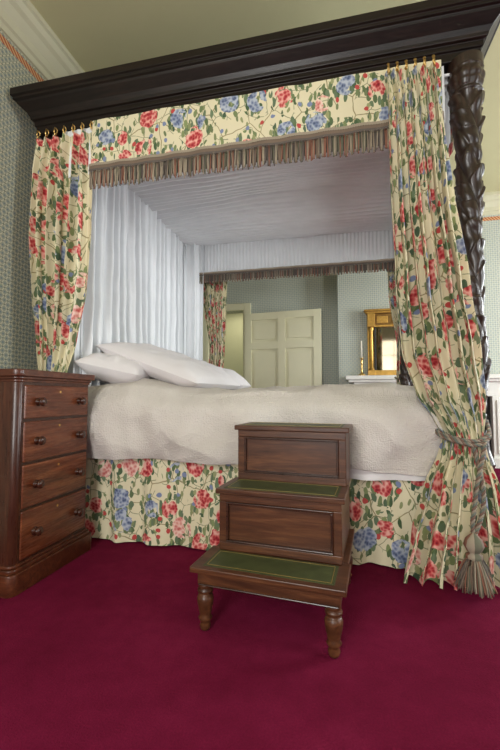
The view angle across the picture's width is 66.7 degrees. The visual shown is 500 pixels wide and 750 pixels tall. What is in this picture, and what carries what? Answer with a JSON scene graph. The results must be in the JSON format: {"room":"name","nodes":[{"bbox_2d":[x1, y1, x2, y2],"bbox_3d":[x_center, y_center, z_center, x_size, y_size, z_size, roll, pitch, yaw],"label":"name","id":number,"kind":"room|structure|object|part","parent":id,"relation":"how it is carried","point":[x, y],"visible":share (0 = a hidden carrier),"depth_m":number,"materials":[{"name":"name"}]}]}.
{"room":"historic interior","nodes":[
{"label":"historic interior","id":0,"kind":"room"},
{"bbox_2d":[0,30,45,369],"bbox_3d":[-1.964,-0.835,2.539,0.200,3.950,9.200,-1,-3,13],"label":"wall","id":1,"kind":"structure","parent":0,"point":[18,137],"depth_m":2.89,"materials":[{"name":"paper"}]},
{"bbox_2d":[0,0,83,79],"bbox_3d":[1.529,-2.715,1.862,6.960,0.270,8.800,-1,-3,13],"label":"crown molding","id":2,"kind":"structure","parent":1,"relation":"attached to","point":[21,22],"depth_m":3.00,"materials":[{"name":"beige paint"}]},
{"bbox_2d":[223,313,242,376],"bbox_3d":[-0.251,-0.550,7.630,2.600,3.950,1.500,-1,-3,13],"label":"wall","id":3,"kind":"structure","parent":0,"point":[233,356],"depth_m":8.33,"materials":[{"name":"paint"}]},
{"bbox_2d":[0,468,499,749],"bbox_3d":[1.529,1.144,1.646,7.360,0.100,9.200,-1,-3,13],"label":"floor","id":4,"kind":"structure","parent":0,"point":[110,650],"depth_m":1.42,"materials":[{"name":"carpet"}]},
{"bbox_2d":[0,368,94,598],"bbox_3d":[-1.420,0.558,2.293,0.696,1.142,0.660,-1,-3,13],"label":"dresser","id":5,"kind":"object","parent":4,"relation":"on","point":[44,414],"visible":1,"depth_m":2.08,"materials":[{"name":"brown wood"}]},
{"bbox_3d":[-1.139,0.847,2.214,0.032,0.245,0.520,-1,-3,13],"label":"drawer","id":6,"kind":"part","parent":5,"relation":"part of","materials":[{"name":"brown wood"}]},
{"bbox_3d":[-1.139,0.599,2.228,0.032,0.223,0.520,-1,-3,13],"label":"drawer","id":7,"kind":"part","parent":5,"relation":"part of","materials":[{"name":"brown wood"}]},
{"bbox_3d":[-1.139,0.367,2.241,0.032,0.212,0.520,-1,-3,13],"label":"drawer","id":8,"kind":"part","parent":5,"relation":"part of","materials":[{"name":"brown wood"}]},
{"bbox_3d":[-1.139,0.156,2.253,0.032,0.180,0.520,-1,-3,13],"label":"drawer","id":9,"kind":"part","parent":5,"relation":"part of","materials":[{"name":"brown wood"}]},
{"bbox_2d":[10,0,499,568],"bbox_3d":[0.112,-0.438,3.581,3.306,3.275,2.516,-1,-3,13],"label":"bed","id":10,"kind":"object","parent":4,"relation":"on","point":[240,159],"visible":0.56,"depth_m":2.61,"materials":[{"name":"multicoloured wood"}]},
{"bbox_2d":[29,121,92,372],"bbox_3d":[-1.387,-0.351,2.737,0.515,2.983,0.136,-1,-3,17],"label":"curtain","id":11,"kind":"object","parent":10,"relation":"hanging from","point":[60,218],"visible":0.56,"depth_m":2.76,"materials":[{"name":"multicoloured fabric"}]},
{"bbox_2d":[67,181,203,386],"bbox_3d":[-1.034,-0.761,3.847,0.278,1.950,2.158,-1,-3,18],"label":"drapery","id":12,"kind":"object","parent":10,"relation":"hanging from","point":[145,282],"depth_m":3.63,"materials":[{"name":"white fabric"}]},
{"bbox_2d":[204,275,226,367],"bbox_3d":[-0.460,-0.198,4.903,0.370,2.918,0.121,-1,-3,13],"label":"curtain","id":13,"kind":"object","parent":10,"relation":"hanging from","point":[215,295],"visible":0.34,"depth_m":4.95,"materials":[{"name":"fabric"}]},
{"bbox_3d":[0.112,-1.929,3.664,3.306,0.290,2.516,-1,-3,13],"label":"cornice","id":14,"kind":"part","parent":10,"relation":"part of","materials":[{"name":"brown wood"}]},
{"bbox_2d":[87,378,477,480],"bbox_3d":[0.227,0.354,3.396,2.557,0.639,2.290,-1,-3,13],"label":"bedspread","id":15,"kind":"object","parent":10,"relation":"on","point":[392,436],"visible":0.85,"depth_m":2.36,"materials":[{"name":"fabric"}]},
{"bbox_2d":[74,353,154,383],"bbox_3d":[-0.975,-0.027,3.073,0.488,0.289,0.749,0,-3,9],"label":"pillow","id":16,"kind":"object","parent":15,"relation":"on","point":[108,368],"visible":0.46,"depth_m":2.74,"materials":[{"name":"fabric"}]},
{"bbox_2d":[95,342,240,388],"bbox_3d":[-0.632,-0.069,3.142,0.885,0.399,0.832,-1,-3,21],"label":"pillow","id":17,"kind":"object","parent":15,"relation":"on","point":[162,364],"visible":0.83,"depth_m":2.82,"materials":[{"name":"fabric"}]},
{"bbox_2d":[200,360,251,389],"bbox_3d":[-0.464,-0.004,3.983,0.840,0.362,0.832,-1,-3,10],"label":"pillow","id":18,"kind":"object","parent":15,"relation":"on","point":[244,384],"visible":0.22,"depth_m":3.83,"materials":[{"name":"fabric"}]},
{"bbox_2d":[387,262,400,384],"bbox_3d":[1.755,-0.225,4.408,0.311,2.918,0.120,-1,-3,13],"label":"curtain","id":19,"kind":"object","parent":10,"relation":"hanging from","point":[391,274],"visible":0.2,"depth_m":4.47,"materials":[{"name":"fabric"}]},
{"bbox_3d":[1.743,-0.259,4.242,0.195,2.990,0.195,-1,-3,13],"label":"post","id":20,"kind":"part","parent":10,"relation":"part of","materials":[{"name":"brown wood"}]},
{"bbox_2d":[384,54,499,598],"bbox_3d":[1.095,-0.391,2.023,0.583,2.983,0.376,0,-3,0],"label":"curtain","id":21,"kind":"object","parent":10,"relation":"hanging from","point":[455,532],"visible":0.96,"depth_m":2.09,"materials":[{"name":"multicoloured fabric"}]},
{"bbox_3d":[1.290,-0.373,2.195,0.195,2.990,0.195,-1,-3,13],"label":"post","id":22,"kind":"part","parent":10,"relation":"part of","materials":[{"name":"brown wood"}]},
{"bbox_2d":[190,422,354,658],"bbox_3d":[0.163,0.681,1.858,0.650,0.848,0.710,-1,-3,19],"label":"steps","id":23,"kind":"structure","parent":4,"relation":"on","point":[285,533],"depth_m":1.74,"materials":[{"name":"brown wood"}]},
{"bbox_2d":[345,374,499,468],"bbox_3d":[2.636,0.655,5.531,2.400,1.310,0.240,-1,-3,13],"label":"fireplace","id":24,"kind":"object","parent":4,"relation":"on","point":[493,400],"visible":0.24,"depth_m":5.36,"materials":[{"name":"white stone"}]},
{"bbox_2d":[359,341,364,374],"bbox_3d":[1.695,-0.256,5.772,0.110,0.535,0.110,-1,-3,13],"label":"candlestick","id":25,"kind":"object","parent":24,"relation":"on","point":[361,358],"visible":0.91,"depth_m":5.76,"materials":[{"name":"gold metal"}]},
{"bbox_2d":[30,0,499,193],"bbox_3d":[1.529,-2.900,1.872,7.360,0.100,9.200,-1,-3,13],"label":"ceiling","id":26,"kind":"structure","parent":0,"point":[99,34],"depth_m":3.02,"materials":[{"name":"paint"}]},
{"bbox_2d":[203,266,338,384],"bbox_3d":[2.511,-0.633,6.144,6.960,3.950,0.200,-1,-3,13],"label":"wall","id":27,"kind":"structure","parent":0,"point":[279,294],"depth_m":6.44,"materials":[{"name":"paper"}]},
{"bbox_2d":[203,303,250,378],"bbox_3d":[-0.406,0.066,6.738,0.910,2.620,0.240,-1,-3,13],"label":"door frame","id":28,"kind":"structure","parent":27,"relation":"attached to","point":[246,307],"depth_m":6.66,"materials":[{"name":"paint"}]},
{"bbox_2d":[245,308,321,387],"bbox_3d":[0.519,0.139,6.243,1.300,2.400,0.107,-1,-3,19],"label":"door","id":29,"kind":"structure","parent":27,"relation":"in","point":[283,348],"depth_m":6.28,"materials":[{"name":"paint"}]},
{"bbox_2d":[337,214,499,383],"bbox_3d":[3.007,-0.652,5.798,3.240,3.950,0.260,-1,-3,13],"label":"wall","id":30,"kind":"structure","parent":0,"point":[356,292],"depth_m":5.93,"materials":[{"name":"paper"}]},
{"bbox_2d":[364,308,396,374],"bbox_3d":[2.357,-0.504,5.725,1.220,1.015,0.110,-1,-3,13],"label":"mirror","id":31,"kind":"object","parent":30,"relation":"attached to","point":[381,338],"visible":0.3,"depth_m":5.81,"materials":[{"name":"gold glass"}]},
{"bbox_3d":[2.364,-0.412,5.749,0.960,0.675,0.010,-1,-3,13],"label":"glass","id":32,"kind":"part","parent":31,"relation":"part of","materials":[{"name":"mirror"}]},
{"bbox_2d":[482,191,499,215],"bbox_3d":[2.988,-2.494,5.813,3.580,0.270,0.420,-1,-3,13],"label":"crown molding","id":33,"kind":"structure","parent":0,"point":[491,199],"depth_m":5.56,"materials":[{"name":"beige paint"}]}
]}

